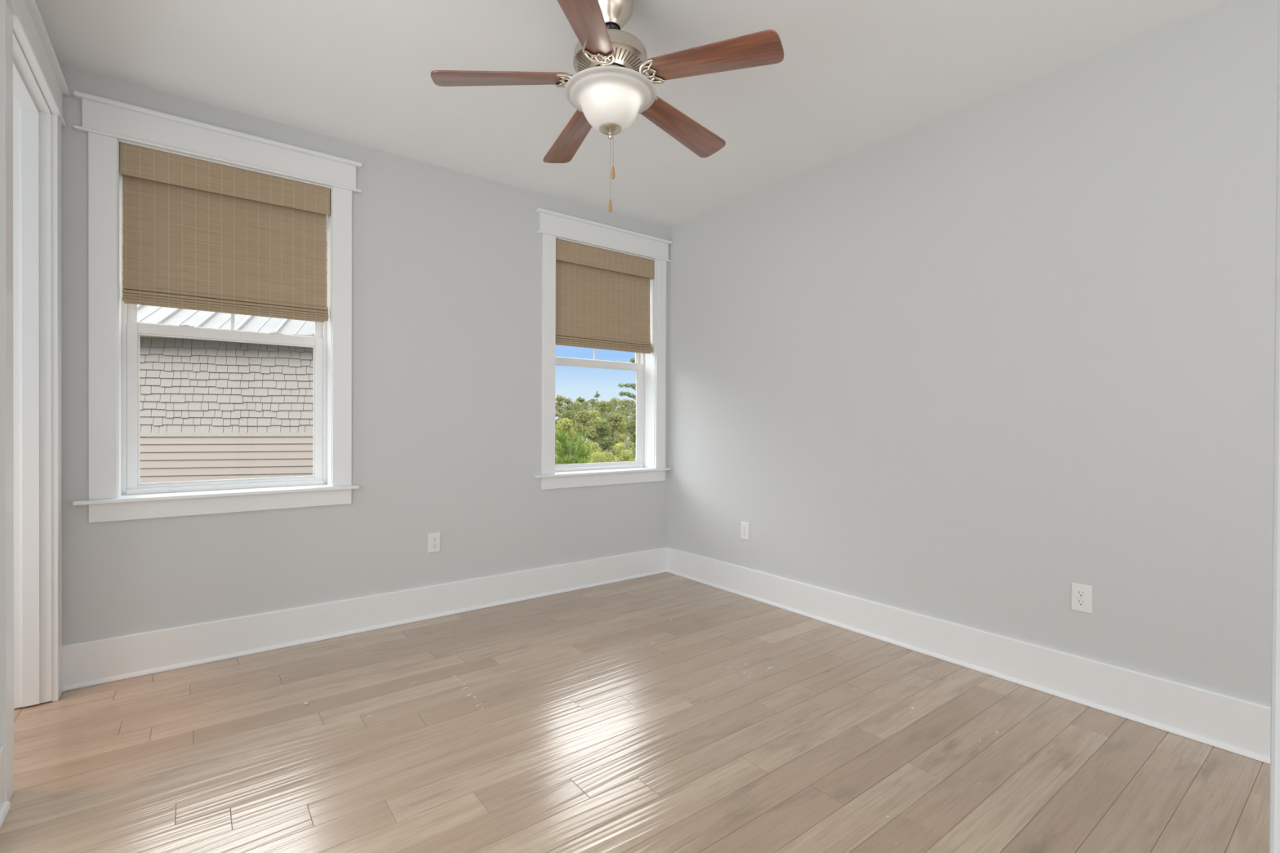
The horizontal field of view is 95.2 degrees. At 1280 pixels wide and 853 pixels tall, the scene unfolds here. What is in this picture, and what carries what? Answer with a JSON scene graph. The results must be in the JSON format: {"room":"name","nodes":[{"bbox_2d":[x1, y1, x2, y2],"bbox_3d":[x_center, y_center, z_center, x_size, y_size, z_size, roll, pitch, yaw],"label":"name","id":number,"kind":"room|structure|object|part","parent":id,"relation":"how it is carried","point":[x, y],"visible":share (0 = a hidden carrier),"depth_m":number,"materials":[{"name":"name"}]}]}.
{"room":"empty bedroom","nodes":[
{"label":"empty bedroom","id":0,"kind":"room"},
{"bbox_2d":[59,63,669,644],"bbox_3d":[-1.761,-0.215,3.282,5.150,2.743,0.200,0,0,-37],"label":"wall","id":1,"kind":"structure","parent":0,"point":[446,263],"depth_m":3.42,"materials":[{"name":"grey paint"}]},
{"bbox_2d":[72,90,361,523],"bbox_3d":[-2.090,-0.520,3.005,1.164,1.900,0.267,0,0,-37],"label":"window","id":2,"kind":"structure","parent":1,"relation":"in","point":[117,492],"depth_m":2.83,"materials":[{"name":"white paint"}]},
{"bbox_3d":[-2.422,-0.491,2.636,0.095,1.637,0.019,0,0,-37],"label":"casing","id":3,"kind":"part","parent":2,"relation":"part of","materials":[{"name":"white paint"}]},
{"bbox_3d":[-2.030,-1.386,2.927,1.111,0.127,0.020,0,0,-37],"label":"head casing","id":4,"kind":"part","parent":2,"relation":"part of","materials":[{"name":"white paint"}]},
{"bbox_3d":[-2.141,-0.487,3.073,0.871,1.656,0.097,0,0,-37],"label":"frame","id":5,"kind":"part","parent":2,"relation":"part of","materials":[{"name":"white plastic"}]},
{"bbox_2d":[120,142,329,322],"bbox_3d":[-2.058,-0.937,2.965,0.861,0.734,0.052,0,0,-37],"label":"roman shade","id":6,"kind":"object","parent":2,"relation":"attached to","point":[201,235],"visible":1,"depth_m":2.93,"materials":[{"name":"beige wicker"}]},
{"bbox_3d":[-2.148,-0.869,3.082,0.837,0.825,0.026,0,0,-37],"label":"sash","id":7,"kind":"part","parent":2,"relation":"part of","materials":[{"name":"white plastic"}]},
{"bbox_3d":[-2.133,-0.096,3.062,0.837,0.812,0.026,0,0,-37],"label":"sash","id":8,"kind":"part","parent":2,"relation":"part of","materials":[{"name":"white plastic"}]},
{"bbox_3d":[-1.646,-0.491,3.229,0.095,1.637,0.019,0,0,-37],"label":"casing","id":9,"kind":"part","parent":2,"relation":"part of","materials":[{"name":"white paint"}]},
{"bbox_2d":[62,546,667,690],"bbox_3d":[-1.157,1.060,3.611,3.491,0.196,0.029,0,0,-37],"label":"baseboard","id":10,"kind":"structure","parent":1,"relation":"attached to","point":[108,660],"depth_m":3.17,"materials":[{"name":"white paint"}]},
{"bbox_2d":[428,532,440,553],"bbox_3d":[-1.248,0.706,3.551,0.073,0.118,0.008,0,0,-37],"label":"wall outlet","id":11,"kind":"object","parent":1,"relation":"attached to","point":[434,539],"visible":1,"depth_m":3.55,"materials":[{"name":"white plastic"}]},
{"bbox_2d":[431,543,437,548],"bbox_3d":[-1.247,0.725,3.549,0.034,0.028,0.002,0,0,-37],"label":"receptacle","id":12,"kind":"object","parent":11,"relation":"attached to","point":[433,545],"depth_m":3.55,"materials":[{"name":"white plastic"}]},
{"bbox_2d":[431,537,437,542],"bbox_3d":[-1.247,0.686,3.549,0.034,0.028,0.002,0,0,-37],"label":"receptacle","id":13,"kind":"object","parent":11,"relation":"attached to","point":[433,539],"depth_m":3.55,"materials":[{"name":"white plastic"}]},
{"bbox_2d":[535,208,671,489],"bbox_3d":[-0.289,-0.520,4.380,1.174,1.900,0.267,0,0,-37],"label":"window","id":14,"kind":"structure","parent":1,"relation":"in","point":[649,465],"depth_m":4.38,"materials":[{"name":"white paint"}]},
{"bbox_3d":[-0.626,-0.491,4.008,0.095,1.637,0.019,0,0,-37],"label":"casing","id":15,"kind":"part","parent":14,"relation":"part of","materials":[{"name":"white paint"}]},
{"bbox_3d":[-0.330,-0.096,4.438,0.852,0.812,0.026,0,0,-37],"label":"sash","id":16,"kind":"part","parent":14,"relation":"part of","materials":[{"name":"white plastic"}]},
{"bbox_3d":[-0.339,-0.487,4.449,0.886,1.656,0.097,0,0,-37],"label":"frame","id":17,"kind":"part","parent":14,"relation":"part of","materials":[{"name":"white plastic"}]},
{"bbox_3d":[-0.227,-1.386,4.303,1.126,0.127,0.020,0,0,-37],"label":"head casing","id":18,"kind":"part","parent":14,"relation":"part of","materials":[{"name":"white paint"}]},
{"bbox_2d":[555,239,653,353],"bbox_3d":[-0.256,-0.937,4.341,0.876,0.734,0.052,0,0,-37],"label":"roman shade","id":19,"kind":"object","parent":14,"relation":"attached to","point":[602,296],"visible":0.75,"depth_m":4.32,"materials":[{"name":"beige wicker"}]},
{"bbox_3d":[-0.346,-0.869,4.458,0.852,0.825,0.026,0,0,-37],"label":"sash","id":20,"kind":"part","parent":14,"relation":"part of","materials":[{"name":"white plastic"}]},
{"bbox_3d":[0.162,-0.491,4.610,0.095,1.637,0.019,0,0,-37],"label":"casing","id":21,"kind":"part","parent":14,"relation":"part of","materials":[{"name":"white paint"}]},
{"bbox_2d":[35,0,1229,227],"bbox_3d":[0.430,-1.620,0.412,5.150,0.120,7.400,0,0,-37],"label":"ceiling","id":22,"kind":"structure","parent":0,"point":[852,76],"depth_m":2.56,"materials":[{"name":"white paint"}]},
{"bbox_2d":[430,0,784,212],"bbox_3d":[-0.096,-1.176,2.155,1.186,0.792,1.195,0,0,-37],"label":"ceiling fan","id":23,"kind":"object","parent":22,"relation":"hanging from","point":[611,86],"visible":1,"depth_m":2.04,"materials":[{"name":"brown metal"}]},
{"bbox_3d":[-0.488,-1.229,2.063,0.475,0.006,0.135,-5,12,-9],"label":"blade","id":24,"kind":"part","parent":23,"relation":"part of","materials":[{"name":"brown wood"}]},
{"bbox_3d":[-0.282,-1.230,2.467,0.135,0.006,0.475,-12,1,-27],"label":"blade","id":25,"kind":"part","parent":23,"relation":"part of","materials":[{"name":"brown wood"}]},
{"bbox_3d":[-0.168,-1.225,1.742,0.135,0.006,0.475,11,8,8],"label":"blade","id":26,"kind":"part","parent":23,"relation":"part of","materials":[{"name":"brown wood"}]},
{"bbox_3d":[-0.108,-0.934,2.124,0.003,0.224,0.003,0,0,-37],"label":"pull chain","id":27,"kind":"part","parent":23,"relation":"part of","materials":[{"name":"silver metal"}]},
{"bbox_3d":[-0.107,-1.146,2.123,0.331,0.134,0.331,0,0,-37],"label":"lamp shade","id":28,"kind":"part","parent":23,"relation":"part of","materials":[{"name":"white glass"}]},
{"bbox_3d":[-0.097,-1.006,2.124,0.003,0.128,0.003,0,0,-37],"label":"pull chain","id":29,"kind":"part","parent":23,"relation":"part of","materials":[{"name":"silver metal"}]},
{"bbox_3d":[0.167,-1.228,2.396,0.135,0.006,0.475,-15,-16,43],"label":"blade","id":30,"kind":"part","parent":23,"relation":"part of","materials":[{"name":"brown wood"}]},
{"bbox_3d":[0.237,-1.225,1.947,0.475,0.006,0.135,7,-8,27],"label":"blade","id":31,"kind":"part","parent":23,"relation":"part of","materials":[{"name":"brown wood"}]},
{"bbox_2d":[0,572,1270,852],"bbox_3d":[0.419,1.243,0.304,5.000,0.121,7.200,0,0,-37],"label":"floor","id":32,"kind":"structure","parent":0,"point":[666,712],"depth_m":2.10,"materials":[{"name":"beige wood"}]},
{"bbox_2d":[1269,0,1279,852],"bbox_3d":[0.369,-0.188,0.237,0.160,2.743,0.135,0,0,-37],"label":"trim","id":33,"kind":"structure","parent":32,"relation":"on","point":[1274,794],"depth_m":0.24,"materials":[{"name":"white paint"}]},
{"bbox_2d":[667,0,1278,706],"bbox_3d":[2.471,-0.188,1.859,0.150,2.743,7.200,0,0,-37],"label":"wall","id":34,"kind":"structure","parent":0,"point":[972,365],"depth_m":2.66,"materials":[{"name":"grey paint"}]},
{"bbox_2d":[741,521,749,540],"bbox_3d":[0.721,0.719,4.020,0.008,0.118,0.073,0,0,-37],"label":"wall outlet","id":35,"kind":"object","parent":34,"relation":"attached to","point":[744,526],"visible":1,"depth_m":4.01,"materials":[{"name":"white plastic"}]},
{"bbox_2d":[666,546,1271,764],"bbox_3d":[2.399,1.086,1.805,0.029,0.196,7.184,0,0,-37],"label":"baseboard","id":36,"kind":"structure","parent":34,"relation":"attached to","point":[1238,726],"depth_m":2.65,"materials":[{"name":"white paint"}]},
{"bbox_2d":[1071,582,1092,613],"bbox_3d":[1.885,0.733,2.496,0.008,0.118,0.073,0,0,-37],"label":"wall outlet","id":37,"kind":"object","parent":34,"relation":"attached to","point":[1081,594],"visible":1,"depth_m":2.49,"materials":[{"name":"white plastic"}]},
{"bbox_2d":[1075,599,1085,606],"bbox_3d":[1.883,0.752,2.495,0.002,0.028,0.034,0,0,-37],"label":"receptacle","id":38,"kind":"object","parent":37,"relation":"attached to","point":[1079,602],"depth_m":2.49,"materials":[{"name":"white plastic"}]},
{"bbox_2d":[1075,590,1085,597],"bbox_3d":[1.883,0.713,2.494,0.002,0.028,0.034,0,0,-37],"label":"receptacle","id":39,"kind":"object","parent":37,"relation":"attached to","point":[1079,593],"depth_m":2.49,"materials":[{"name":"white plastic"}]},
{"bbox_3d":[-1.288,-0.199,0.812,0.115,2.743,4.300,0,0,-37],"label":"wall","id":40,"kind":"structure","parent":0,"visible":0},
{"bbox_2d":[0,686,66,828],"bbox_3d":[-1.232,1.075,0.857,0.029,0.196,4.284,0,0,-37],"label":"baseboard","id":41,"kind":"structure","parent":40,"relation":"attached to","point":[5,806],"depth_m":1.76,"materials":[{"name":"white paint"}]},
{"bbox_2d":[0,0,70,801],"bbox_3d":[-2.261,-0.152,2.120,0.158,2.627,1.035,0,0,-37],"label":"door","id":42,"kind":"structure","parent":40,"relation":"in","point":[33,85],"depth_m":2.39,"materials":[{"name":"white paint"}]},
{"bbox_3d":[-1.968,-0.069,1.812,0.019,2.467,0.095,0,0,-37],"label":"casing","id":43,"kind":"part","parent":42,"relation":"part of","materials":[{"name":"white paint"}]},
{"bbox_3d":[-2.221,-1.383,2.145,0.020,0.127,0.991,0,0,-37],"label":"head casing","id":44,"kind":"part","parent":42,"relation":"part of","materials":[{"name":"white paint"}]},
{"bbox_3d":[-2.487,-0.076,2.492,0.019,2.467,0.095,0,0,-37],"label":"casing","id":45,"kind":"part","parent":42,"relation":"part of","materials":[{"name":"white paint"}]},
{"label":"outside","id":46,"kind":"structure","parent":0,"visible":0},
{"bbox_2d":[568,428,634,453],"bbox_3d":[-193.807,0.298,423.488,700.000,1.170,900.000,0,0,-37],"label":"ground","id":47,"kind":"structure","parent":46,"point":[610,450],"depth_m":116.00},
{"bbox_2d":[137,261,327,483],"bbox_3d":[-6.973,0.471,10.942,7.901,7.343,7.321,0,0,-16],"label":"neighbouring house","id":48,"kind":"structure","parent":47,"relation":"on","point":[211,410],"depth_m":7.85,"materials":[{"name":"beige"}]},
{"bbox_2d":[555,430,560,464],"bbox_3d":[-1.578,2.005,10.122,1.046,4.325,1.203,0,0,35],"label":"young pine","id":49,"kind":"object","parent":47,"relation":"on","point":[557,462],"visible":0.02,"depth_m":9.94,"materials":[{"name":"green plant"}]},
{"bbox_2d":[555,395,568,435],"bbox_3d":[-9.016,-0.148,65.360,2.482,6.886,3.091,0,0,11],"label":"pine tree","id":50,"kind":"object","parent":47,"relation":"on","point":[558,406],"visible":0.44,"depth_m":65.14,"materials":[{"name":"green plant"}]},
{"bbox_2d":[555,417,577,447],"bbox_3d":[-6.679,1.394,52.200,2.237,4.412,2.170,0,0,-13],"label":"bushy tree","id":51,"kind":"object","parent":47,"relation":"on","point":[569,423],"visible":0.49,"depth_m":51.72,"materials":[{"name":"green plant"}]},
{"bbox_2d":[556,409,579,443],"bbox_3d":[-7.349,0.864,60.374,2.598,5.121,1.919,0,0,-37],"label":"bushy tree","id":52,"kind":"object","parent":47,"relation":"on","point":[570,416],"visible":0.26,"depth_m":59.96,"materials":[{"name":"green plant"}]},
{"bbox_2d":[556,397,580,439],"bbox_3d":[-8.960,-0.198,71.004,3.643,6.766,3.643,0,0,-37],"label":"pine tree","id":53,"kind":"object","parent":47,"relation":"on","point":[567,401],"visible":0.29,"depth_m":70.74,"materials":[{"name":"green plant"}]},
{"bbox_2d":[555,423,595,464],"bbox_3d":[-1.081,2.039,8.877,1.235,4.276,1.130,0,0,-32],"label":"young pine","id":54,"kind":"object","parent":47,"relation":"on","point":[563,446],"visible":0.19,"depth_m":8.92,"materials":[{"name":"green plant"}]},
{"bbox_2d":[566,400,586,437],"bbox_3d":[-8.418,-0.148,76.377,3.934,6.455,3.838,0,0,-37],"label":"pine tree","id":55,"kind":"object","parent":47,"relation":"on","point":[578,404],"visible":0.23,"depth_m":76.22,"materials":[{"name":"green plant"}]},
{"bbox_2d":[573,444,588,463],"bbox_3d":[-3.616,2.513,35.203,1.482,2.948,1.386,0,0,-15],"label":"round shrub","id":56,"kind":"object","parent":47,"relation":"on","point":[580,445],"visible":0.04,"depth_m":35.02,"materials":[{"name":"green plant"}]},
{"bbox_2d":[575,396,588,427],"bbox_3d":[-8.474,-0.629,81.768,3.060,7.199,2.980,0,0,17],"label":"pine tree","id":57,"kind":"object","parent":47,"relation":"on","point":[580,399],"visible":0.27,"depth_m":81.95,"materials":[{"name":"green plant"}]},
{"bbox_2d":[572,409,599,461],"bbox_3d":[-4.517,1.143,47.883,3.042,5.147,1.935,0,0,31],"label":"bushy tree","id":58,"kind":"object","parent":47,"relation":"on","point":[583,420],"visible":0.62,"depth_m":47.52,"materials":[{"name":"green plant"}]},
{"bbox_2d":[580,400,592,429],"bbox_3d":[-8.344,-0.530,87.678,3.451,6.780,3.751,0,0,-16],"label":"pine tree","id":59,"kind":"object","parent":47,"relation":"on","point":[585,402],"visible":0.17,"depth_m":87.24,"materials":[{"name":"green plant"}]},
{"bbox_2d":[583,440,593,460],"bbox_3d":[-3.248,2.412,38.215,1.562,3.042,1.439,0,0,-37],"label":"round shrub","id":60,"kind":"object","parent":47,"relation":"on","point":[588,442],"visible":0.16,"depth_m":37.78,"materials":[{"name":"green plant"}]},
{"bbox_2d":[586,398,598,427],"bbox_3d":[-7.596,-0.883,93.229,4.784,7.286,4.312,0,0,-37],"label":"pine tree","id":61,"kind":"object","parent":47,"relation":"on","point":[593,405],"visible":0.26,"depth_m":92.85,"materials":[{"name":"green plant"}]},
{"bbox_2d":[587,409,600,445],"bbox_3d":[-4.348,0.941,56.618,2.282,5.211,1.601,1,0,38],"label":"bushy tree","id":62,"kind":"object","parent":47,"relation":"on","point":[595,416],"visible":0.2,"depth_m":56.12,"materials":[{"name":"green plant"}]},
{"bbox_2d":[590,442,602,462],"bbox_3d":[-2.205,2.413,29.366,1.045,3.283,1.150,0,0,-20],"label":"round shrub","id":63,"kind":"object","parent":47,"relation":"on","point":[597,446],"visible":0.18,"depth_m":29.30,"materials":[{"name":"green plant"}]},
{"bbox_2d":[586,450,605,462],"bbox_3d":[-1.431,2.477,20.566,0.931,3.264,1.342,0,0,24],"label":"round shrub","id":64,"kind":"object","parent":47,"relation":"on","point":[597,451],"visible":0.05,"depth_m":20.38,"materials":[{"name":"green plant"}]},
{"bbox_2d":[592,391,600,421],"bbox_3d":[-7.017,-1.600,95.650,1.850,8.697,2.264,0,0,1],"label":"pine tree","id":65,"kind":"object","parent":47,"relation":"on","point":[597,395],"visible":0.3,"depth_m":95.63,"materials":[{"name":"green plant"}]},
{"bbox_2d":[592,400,615,441],"bbox_3d":[-4.196,0.188,65.757,2.973,6.344,3.017,0,0,-37],"label":"pine tree","id":66,"kind":"object","parent":47,"relation":"on","point":[602,403],"visible":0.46,"depth_m":65.67,"materials":[{"name":"green plant"}]},
{"bbox_2d":[594,418,616,462],"bbox_3d":[-2.897,1.597,43.924,2.010,4.452,2.000,0,0,-37],"label":"bushy tree","id":67,"kind":"object","parent":47,"relation":"on","point":[602,425],"visible":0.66,"depth_m":43.66,"materials":[{"name":"green plant"}]},
{"bbox_2d":[591,451,619,462],"bbox_3d":[-0.635,2.365,13.569,1.086,3.577,1.258,0,0,-2],"label":"round shrub","id":68,"kind":"object","parent":47,"relation":"on","point":[606,454],"visible":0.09,"depth_m":13.40,"materials":[{"name":"green plant"}]},
{"bbox_2d":[601,452,613,462],"bbox_3d":[-1.788,2.695,31.881,1.254,2.693,1.303,0,0,8],"label":"round shrub","id":69,"kind":"object","parent":47,"relation":"on","point":[604,452],"visible":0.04,"depth_m":31.75,"materials":[{"name":"green plant"}]},
{"bbox_2d":[600,400,625,452],"bbox_3d":[-3.699,0.062,71.383,3.709,6.386,3.636,0,0,33],"label":"pine tree","id":70,"kind":"object","parent":47,"relation":"on","point":[610,403],"visible":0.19,"depth_m":71.07,"materials":[{"name":"green plant"}]},
{"bbox_2d":[604,411,622,459],"bbox_3d":[-2.424,1.159,52.269,1.997,5.005,2.388,0,0,-37],"label":"bushy tree","id":71,"kind":"object","parent":47,"relation":"on","point":[615,420],"visible":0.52,"depth_m":52.23,"materials":[{"name":"green plant"}]},
{"bbox_2d":[601,397,631,437],"bbox_3d":[-3.266,-0.335,76.891,4.361,6.974,4.787,0,0,-6],"label":"pine tree","id":72,"kind":"object","parent":47,"relation":"on","point":[614,401],"visible":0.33,"depth_m":76.56,"materials":[{"name":"green plant"}]},
{"bbox_2d":[611,417,626,443],"bbox_3d":[-2.194,1.284,60.949,1.774,4.421,2.221,0,0,-18],"label":"bushy tree","id":73,"kind":"object","parent":47,"relation":"on","point":[621,426],"visible":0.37,"depth_m":60.71,"materials":[{"name":"green plant"}]},
{"bbox_2d":[613,442,631,462],"bbox_3d":[-1.117,2.475,36.120,1.824,3.062,1.819,0,0,-37],"label":"round shrub","id":74,"kind":"object","parent":47,"relation":"on","point":[619,449],"visible":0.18,"depth_m":35.71,"materials":[{"name":"green plant"}]},
{"bbox_2d":[615,400,630,434],"bbox_3d":[-2.659,-0.297,82.461,3.276,6.693,2.627,0,0,-4],"label":"pine tree","id":75,"kind":"object","parent":47,"relation":"on","point":[623,408],"visible":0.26,"depth_m":82.19,"materials":[{"name":"green plant"}]},
{"bbox_2d":[618,448,632,462],"bbox_3d":[-0.660,2.470,22.612,1.105,3.261,0.735,0,0,3],"label":"round shrub","id":76,"kind":"object","parent":47,"relation":"on","point":[626,456],"visible":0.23,"depth_m":22.44,"materials":[{"name":"green plant"}]},
{"bbox_2d":[617,357,635,399],"bbox_3d":[0.593,-1.136,16.903,2.513,10.552,0.676,0,0,-3],"label":"pine","id":77,"kind":"object","parent":47,"relation":"on","point":[631,385],"visible":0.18,"depth_m":16.93,"materials":[{"name":"green plant"}]},
{"bbox_2d":[621,398,634,440],"bbox_3d":[-2.194,-0.640,87.801,3.812,7.177,3.328,0,0,-22],"label":"pine tree","id":78,"kind":"object","parent":47,"relation":"on","point":[625,401],"visible":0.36,"depth_m":87.82,"materials":[{"name":"green plant"}]},
{"bbox_2d":[621,436,635,458],"bbox_3d":[-0.622,2.259,34.059,0.905,3.452,1.045,0,0,-37],"label":"bare shrub","id":79,"kind":"object","parent":47,"relation":"on","point":[626,443],"visible":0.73,"depth_m":33.88,"materials":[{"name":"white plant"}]},
{"bbox_2d":[623,441,635,460],"bbox_3d":[-0.662,2.461,38.913,1.253,2.988,1.370,0,0,-37],"label":"round shrub","id":80,"kind":"object","parent":47,"relation":"on","point":[632,444],"visible":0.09,"depth_m":38.81,"materials":[{"name":"green plant"}]},
{"bbox_2d":[625,419,635,448],"bbox_3d":[-0.775,1.596,48.517,1.984,4.332,2.265,0,0,-18],"label":"bushy tree","id":81,"kind":"object","parent":47,"relation":"on","point":[631,426],"visible":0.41,"depth_m":48.25,"materials":[{"name":"green plant"}]},
{"bbox_2d":[625,400,635,431],"bbox_3d":[-1.240,-0.725,93.309,4.165,7.152,4.635,0,0,-19],"label":"pine tree","id":82,"kind":"object","parent":47,"relation":"on","point":[633,402],"visible":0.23,"depth_m":93.21,"materials":[{"name":"green plant"}]},
{"bbox_2d":[627,401,635,437],"bbox_3d":[0.227,0.001,67.035,3.334,6.804,2.940,0,0,16],"label":"pine tree","id":83,"kind":"object","parent":47,"relation":"on","point":[633,406],"visible":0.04,"depth_m":66.96,"materials":[{"name":"green plant"}]},
{"bbox_2d":[631,413,635,421],"bbox_3d":[0.020,1.067,56.321,2.213,5.094,1.902,1,0,40],"label":"bushy tree","id":84,"kind":"object","parent":47,"relation":"on","point":[634,415],"visible":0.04,"depth_m":56.29,"materials":[{"name":"green plant"}]}
]}

